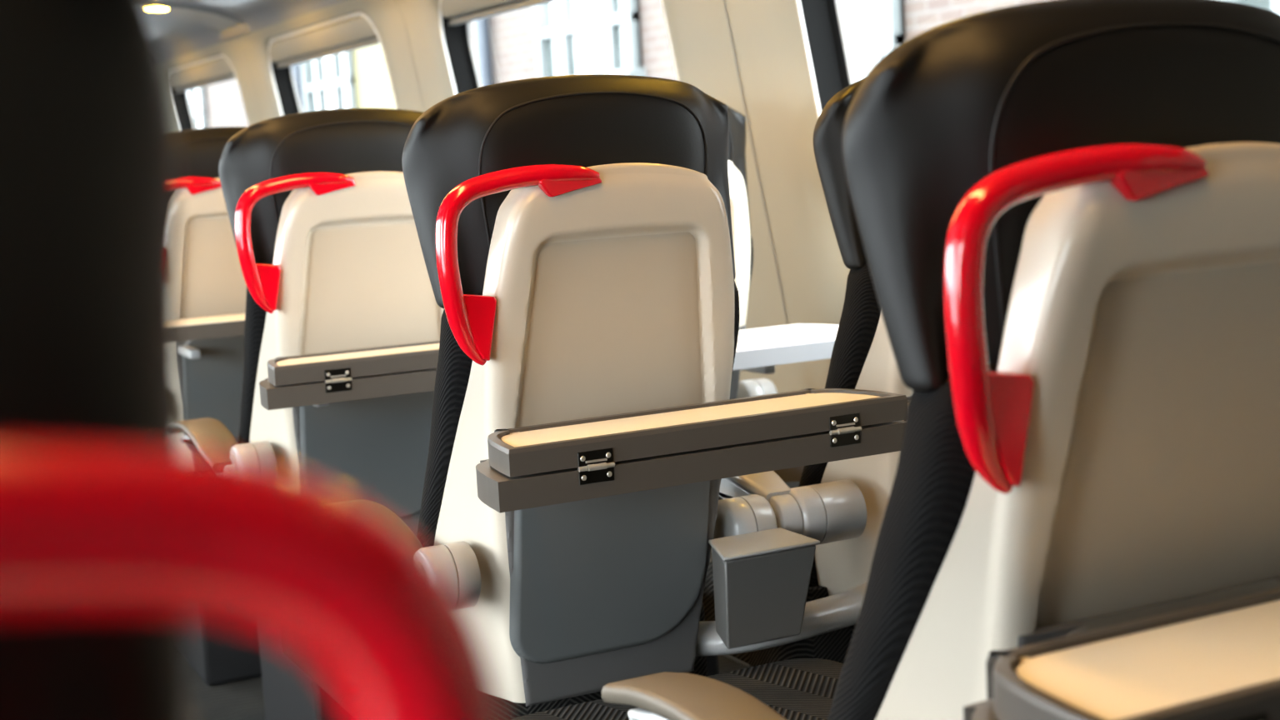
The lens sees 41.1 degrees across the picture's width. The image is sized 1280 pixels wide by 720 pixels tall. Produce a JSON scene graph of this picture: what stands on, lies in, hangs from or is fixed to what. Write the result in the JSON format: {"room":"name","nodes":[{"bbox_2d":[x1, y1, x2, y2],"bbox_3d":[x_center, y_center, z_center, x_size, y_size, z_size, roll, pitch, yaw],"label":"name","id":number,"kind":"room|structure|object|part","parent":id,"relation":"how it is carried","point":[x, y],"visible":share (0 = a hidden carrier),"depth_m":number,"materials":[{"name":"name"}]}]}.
{"room":"train carriage","nodes":[
{"label":"train carriage","id":0,"kind":"room"},
{"bbox_2d":[146,0,346,61],"bbox_3d":[-1.685,-1.180,3.925,2.270,0.643,11.100,-7,8,-26],"label":"ceiling","id":1,"kind":"structure","parent":0,"point":[177,36],"depth_m":5.72,"materials":[{"name":"grey plastic"}]},
{"bbox_2d":[185,655,749,719],"bbox_3d":[-1.585,0.652,4.157,2.630,0.060,11.100,-7,8,-26],"label":"floor","id":2,"kind":"structure","parent":0,"point":[243,699],"depth_m":3.41,"materials":[{"name":"carpet"}]},
{"bbox_2d":[175,126,261,685],"bbox_3d":[-0.908,0.080,3.625,0.493,1.125,0.974,-7,8,-26],"label":"seat","id":3,"kind":"object","parent":2,"relation":"on","point":[211,287],"visible":0.3,"depth_m":3.31,"materials":[{"name":"plastic"}]},
{"bbox_3d":[-0.879,-0.245,3.242,0.177,0.202,0.033,-6,8,-19],"label":"grab handle","id":4,"kind":"part","parent":3,"relation":"part of","materials":[{"name":"red plastic"}]},
{"bbox_2d":[176,313,244,359],"bbox_3d":[-0.728,-0.055,3.283,0.446,0.074,0.230,-7,8,-26],"label":"tray","id":5,"kind":"object","parent":3,"relation":"on","point":[199,336],"depth_m":3.22,"materials":[{"name":"plastic"}]},
{"bbox_3d":[-0.784,-0.162,3.332,0.227,0.242,0.052,-7,8,-26],"label":"panel","id":6,"kind":"part","parent":3,"relation":"part of","materials":[{"name":"plastic"}]},
{"bbox_2d":[0,0,503,719],"bbox_3d":[-0.328,0.437,0.526,0.467,1.138,0.977,-7,8,-26],"label":"seat","id":7,"kind":"object","parent":2,"relation":"on","point":[114,536],"visible":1,"depth_m":0.30,"materials":[{"name":"plastic"}]},
{"bbox_3d":[-0.098,0.111,0.246,0.179,0.204,0.036,-8,9,-33],"label":"grab handle","id":8,"kind":"part","parent":7,"relation":"part of","materials":[{"name":"red plastic"}]},
{"bbox_2d":[179,108,444,719],"bbox_3d":[-0.525,0.153,2.880,0.501,1.125,0.976,-7,8,-26],"label":"seat","id":9,"kind":"object","parent":2,"relation":"on","point":[343,315],"visible":0.63,"depth_m":2.56,"materials":[{"name":"plastic"}]},
{"bbox_3d":[-0.685,0.152,2.704,0.026,0.053,0.320,-7,8,-26],"label":"armrest","id":10,"kind":"part","parent":9,"relation":"part of","materials":[{"name":"plastic"}]},
{"bbox_3d":[-0.461,0.098,2.742,0.380,0.550,0.270,-7,8,-26],"label":"backrest","id":11,"kind":"part","parent":9,"relation":"part of","materials":[{"name":"plastic"}]},
{"bbox_3d":[-0.501,-0.171,2.495,0.177,0.202,0.033,-6,8,-19],"label":"grab handle","id":12,"kind":"part","parent":9,"relation":"part of","materials":[{"name":"red plastic"}]},
{"bbox_2d":[259,340,439,409],"bbox_3d":[-0.352,0.015,2.535,0.467,0.075,0.232,-7,8,-26],"label":"tray","id":13,"kind":"object","parent":9,"relation":"on","point":[297,374],"depth_m":2.41,"materials":[{"name":"plastic"}]},
{"bbox_3d":[-0.405,-0.088,2.586,0.227,0.242,0.052,-7,8,-26],"label":"panel","id":14,"kind":"part","parent":9,"relation":"part of","materials":[{"name":"plastic"}]},
{"bbox_2d":[282,74,907,719],"bbox_3d":[-0.147,0.227,2.133,0.501,1.125,0.976,-7,8,-26],"label":"seat","id":15,"kind":"object","parent":2,"relation":"on","point":[575,232],"visible":0.95,"depth_m":1.82,"materials":[{"name":"plastic"}]},
{"bbox_2d":[282,603,707,719],"bbox_3d":[-0.219,0.365,2.317,0.410,0.122,0.610,-7,8,-26],"label":"seat cushion","id":16,"kind":"object","parent":15,"relation":"on","point":[510,710],"depth_m":2.05,"materials":[{"name":"fabric"}]},
{"bbox_3d":[-0.122,-0.097,1.749,0.177,0.202,0.033,-6,8,-19],"label":"grab handle","id":17,"kind":"part","parent":15,"relation":"part of","materials":[{"name":"red plastic"}]},
{"bbox_3d":[-0.082,0.172,1.995,0.380,0.550,0.270,-7,8,-26],"label":"backrest","id":18,"kind":"part","parent":15,"relation":"part of","materials":[{"name":"plastic"}]},
{"bbox_3d":[-0.027,-0.014,1.840,0.227,0.242,0.052,-7,8,-26],"label":"panel","id":19,"kind":"part","parent":15,"relation":"part of","materials":[{"name":"plastic"}]},
{"bbox_2d":[475,388,907,512],"bbox_3d":[0.027,0.088,1.788,0.467,0.075,0.232,-7,8,-26],"label":"tray","id":20,"kind":"object","parent":15,"relation":"on","point":[539,452],"depth_m":1.71,"materials":[{"name":"plastic"}]},
{"bbox_2d":[708,527,819,649],"bbox_3d":[0.131,0.259,1.933,0.125,0.109,0.086,-7,8,-26],"label":"trash bin","id":21,"kind":"object","parent":15,"relation":"attached to","point":[762,578],"visible":1,"depth_m":1.90,"materials":[{"name":"plastic"}]},
{"bbox_3d":[0.128,0.208,1.926,0.125,0.004,0.086,-7,8,-26],"label":"box lid","id":22,"kind":"part","parent":21,"relation":"part of","materials":[{"name":"grey plastic"}]},
{"bbox_2d":[706,105,839,676],"bbox_3d":[-0.067,0.107,3.046,0.541,1.125,1.084,-7,8,-26],"label":"seat","id":23,"kind":"object","parent":2,"relation":"on","point":[758,350],"visible":0.03,"depth_m":2.81,"materials":[{"name":"plastic"}]},
{"bbox_3d":[-0.002,0.044,2.969,0.380,0.550,0.270,-7,8,-26],"label":"backrest","id":24,"kind":"part","parent":23,"relation":"part of","materials":[{"name":"plastic"}]},
{"bbox_2d":[732,323,839,374],"bbox_3d":[0.136,0.000,2.720,0.446,0.074,0.340,-7,8,-26],"label":"tray","id":25,"kind":"object","parent":23,"relation":"on","point":[758,350],"depth_m":2.60,"materials":[{"name":"white plastic"}]},
{"bbox_2d":[702,79,913,667],"bbox_3d":[0.290,0.176,2.350,0.549,1.125,0.976,-7,8,-26],"label":"seat","id":26,"kind":"object","parent":2,"relation":"on","point":[841,505],"visible":0.03,"depth_m":2.04,"materials":[{"name":"plastic"}]},
{"bbox_3d":[0.104,0.172,2.161,0.026,0.064,0.322,-7,8,-26],"label":"armrest","id":27,"kind":"part","parent":26,"relation":"part of","materials":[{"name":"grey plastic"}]},
{"bbox_2d":[695,582,867,656],"bbox_3d":[0.199,0.315,2.075,0.312,0.050,0.100,-7,8,-30],"label":"cross beam","id":28,"kind":"structure","parent":26,"relation":"attached to","point":[842,610],"depth_m":2.03,"materials":[{"name":"grey metal"}]},
{"bbox_3d":[0.377,0.118,2.223,0.380,0.550,0.270,-7,8,-26],"label":"backrest","id":29,"kind":"part","parent":26,"relation":"part of","materials":[{"name":"plastic"}]},
{"bbox_2d":[510,0,1279,719],"bbox_3d":[0.213,0.304,1.384,0.494,1.129,0.982,-7,8,-26],"label":"seat","id":30,"kind":"object","parent":2,"relation":"on","point":[1067,212],"visible":1,"depth_m":1.04,"materials":[{"name":"plastic"}]},
{"bbox_3d":[0.072,0.299,1.211,0.026,0.053,0.320,-7,8,-26],"label":"armrest","id":31,"kind":"part","parent":30,"relation":"part of","materials":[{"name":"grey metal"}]},
{"bbox_2d":[510,658,843,719],"bbox_3d":[0.159,0.438,1.570,0.410,0.122,0.610,-7,8,-26],"label":"seat cushion","id":32,"kind":"object","parent":30,"relation":"on","point":[797,688],"depth_m":1.79,"materials":[{"name":"fabric"}]},
{"bbox_3d":[0.296,0.245,1.249,0.380,0.550,0.270,-7,8,-26],"label":"backrest","id":33,"kind":"part","parent":30,"relation":"part of","materials":[{"name":"fabric"}]},
{"bbox_3d":[0.256,-0.024,1.003,0.177,0.202,0.033,-6,8,-19],"label":"grab handle","id":34,"kind":"part","parent":30,"relation":"part of","materials":[{"name":"red plastic"}]},
{"bbox_2d":[963,588,1279,719],"bbox_3d":[0.384,0.190,1.041,0.467,0.075,0.220,-7,8,-26],"label":"tray","id":35,"kind":"object","parent":30,"relation":"on","point":[1056,653],"depth_m":0.98,"materials":[{"name":"plastic"}]},
{"bbox_3d":[0.351,0.059,1.093,0.227,0.242,0.052,-7,8,-26],"label":"panel","id":36,"kind":"part","parent":30,"relation":"part of","materials":[{"name":"plastic"}]},
{"bbox_2d":[164,0,849,482],"bbox_3d":[-0.537,-0.248,4.599,0.176,1.500,11.100,-7,8,-26],"label":"wall","id":37,"kind":"structure","parent":0,"point":[767,36],"depth_m":3.11,"materials":[{"name":"plastic"}]},
{"bbox_2d":[149,6,168,11],"bbox_3d":[-1.645,-1.197,5.801,0.124,0.014,0.124,-7,8,-26],"label":"light","id":38,"kind":"object","parent":37,"relation":"attached to","point":[151,8],"visible":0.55,"depth_m":5.78,"materials":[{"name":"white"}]},
{"bbox_2d":[147,0,249,41],"bbox_3d":[-1.645,-1.166,5.826,0.526,0.136,0.400,-7,8,-26],"label":"trim","id":39,"kind":"structure","parent":37,"relation":"attached to","point":[229,26],"depth_m":5.83,"materials":[{"name":"beige plastic"}]},
{"bbox_2d":[167,55,249,130],"bbox_3d":[-1.656,-0.848,6.787,0.185,0.664,1.202,-7,8,-26],"label":"window","id":40,"kind":"structure","parent":37,"relation":"in","point":[217,69],"depth_m":6.87,"materials":[{"name":"beige plastic"}]},
{"bbox_2d":[237,37,262,118],"bbox_3d":[-1.308,-0.717,6.025,0.158,0.835,0.004,-7,8,-26],"label":"trim","id":41,"kind":"structure","parent":37,"relation":"attached to","point":[237,37],"depth_m":5.97,"materials":[{"name":"beige plastic"}]},
{"bbox_2d":[268,12,397,115],"bbox_3d":[-0.908,-0.703,5.312,0.185,0.664,1.202,-7,8,-26],"label":"window","id":42,"kind":"structure","parent":37,"relation":"in","point":[356,31],"depth_m":5.32,"materials":[{"name":"beige plastic"}]},
{"bbox_2d":[395,0,424,111],"bbox_3d":[-0.560,-0.571,4.550,0.158,0.835,0.004,-7,8,-26],"label":"trim","id":43,"kind":"structure","parent":37,"relation":"attached to","point":[396,1],"depth_m":4.50,"materials":[{"name":"beige plastic"}]},
{"bbox_2d":[438,0,679,94],"bbox_3d":[-0.160,-0.557,3.837,0.185,0.664,1.202,-7,8,-26],"label":"window","id":44,"kind":"structure","parent":37,"relation":"in","point":[456,17],"depth_m":4.29,"materials":[{"name":"black plastic"}]},
{"bbox_2d":[725,655,749,666],"bbox_3d":[-0.434,0.428,4.718,0.024,0.120,11.100,-7,8,-26],"label":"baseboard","id":45,"kind":"structure","parent":37,"relation":"attached to","point":[729,656],"depth_m":3.46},
{"bbox_2d":[723,0,787,324],"bbox_3d":[0.188,-0.426,3.075,0.158,0.835,0.004,-7,8,-26],"label":"trim","id":46,"kind":"structure","parent":37,"relation":"attached to","point":[723,0],"depth_m":3.09,"materials":[{"name":"beige plastic"}]},
{"bbox_2d":[795,0,855,117],"bbox_3d":[0.588,-0.412,2.362,0.185,0.664,1.202,-7,8,-26],"label":"window","id":47,"kind":"structure","parent":37,"relation":"in","point":[822,22],"depth_m":2.87,"materials":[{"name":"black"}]},
{"bbox_3d":[0.562,-0.408,2.349,0.126,0.664,1.202,-7,8,-26],"label":"trim","id":48,"kind":"part","parent":47,"relation":"part of","materials":[{"name":"white plastic"}]},
{"label":"outside","id":49,"kind":"structure","parent":0,"visible":0},
{"bbox_3d":[-8.888,0.500,18.053,120.000,0.050,120.000,-7,8,-26],"label":"ground","id":50,"kind":"structure","parent":49,"visible":0},
{"bbox_2d":[186,0,1279,128],"bbox_3d":[-3.429,-4.847,20.294,1.180,11.000,40.000,-7,8,-26],"label":"brick building","id":51,"kind":"structure","parent":50,"relation":"on","point":[560,37],"depth_m":14.02,"materials":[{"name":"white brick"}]},
{"bbox_3d":[-7.031,-3.813,26.842,0.030,1.700,1.900,-7,8,-26],"label":"sash pane","id":52,"kind":"part","parent":51,"relation":"part of","materials":[{"name":"glass"}]},
{"bbox_3d":[-3.648,-3.277,20.141,0.030,1.550,1.850,-7,8,-26],"label":"sash pane","id":53,"kind":"part","parent":51,"relation":"part of","materials":[{"name":"glass"}]},
{"bbox_3d":[-2.895,-3.404,18.625,0.022,3.900,1.500,-7,8,-26],"label":"rendered panel","id":54,"kind":"part","parent":51,"relation":"part of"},
{"bbox_3d":[-0.437,-3.044,13.716,0.030,1.650,1.800,-7,8,-26],"label":"sash pane","id":55,"kind":"part","parent":51,"relation":"part of","materials":[{"name":"white glass"}]},
{"bbox_3d":[1.173,-2.339,10.635,0.030,1.850,1.550,-7,8,-26],"label":"sash pane","id":56,"kind":"part","parent":51,"relation":"part of","materials":[{"name":"white glass"}]},
{"bbox_3d":[2.794,-2.244,7.386,0.030,1.800,1.800,-7,8,-26],"label":"sash pane","id":57,"kind":"part","parent":51,"relation":"part of","materials":[{"name":"white glass"}]}
]}

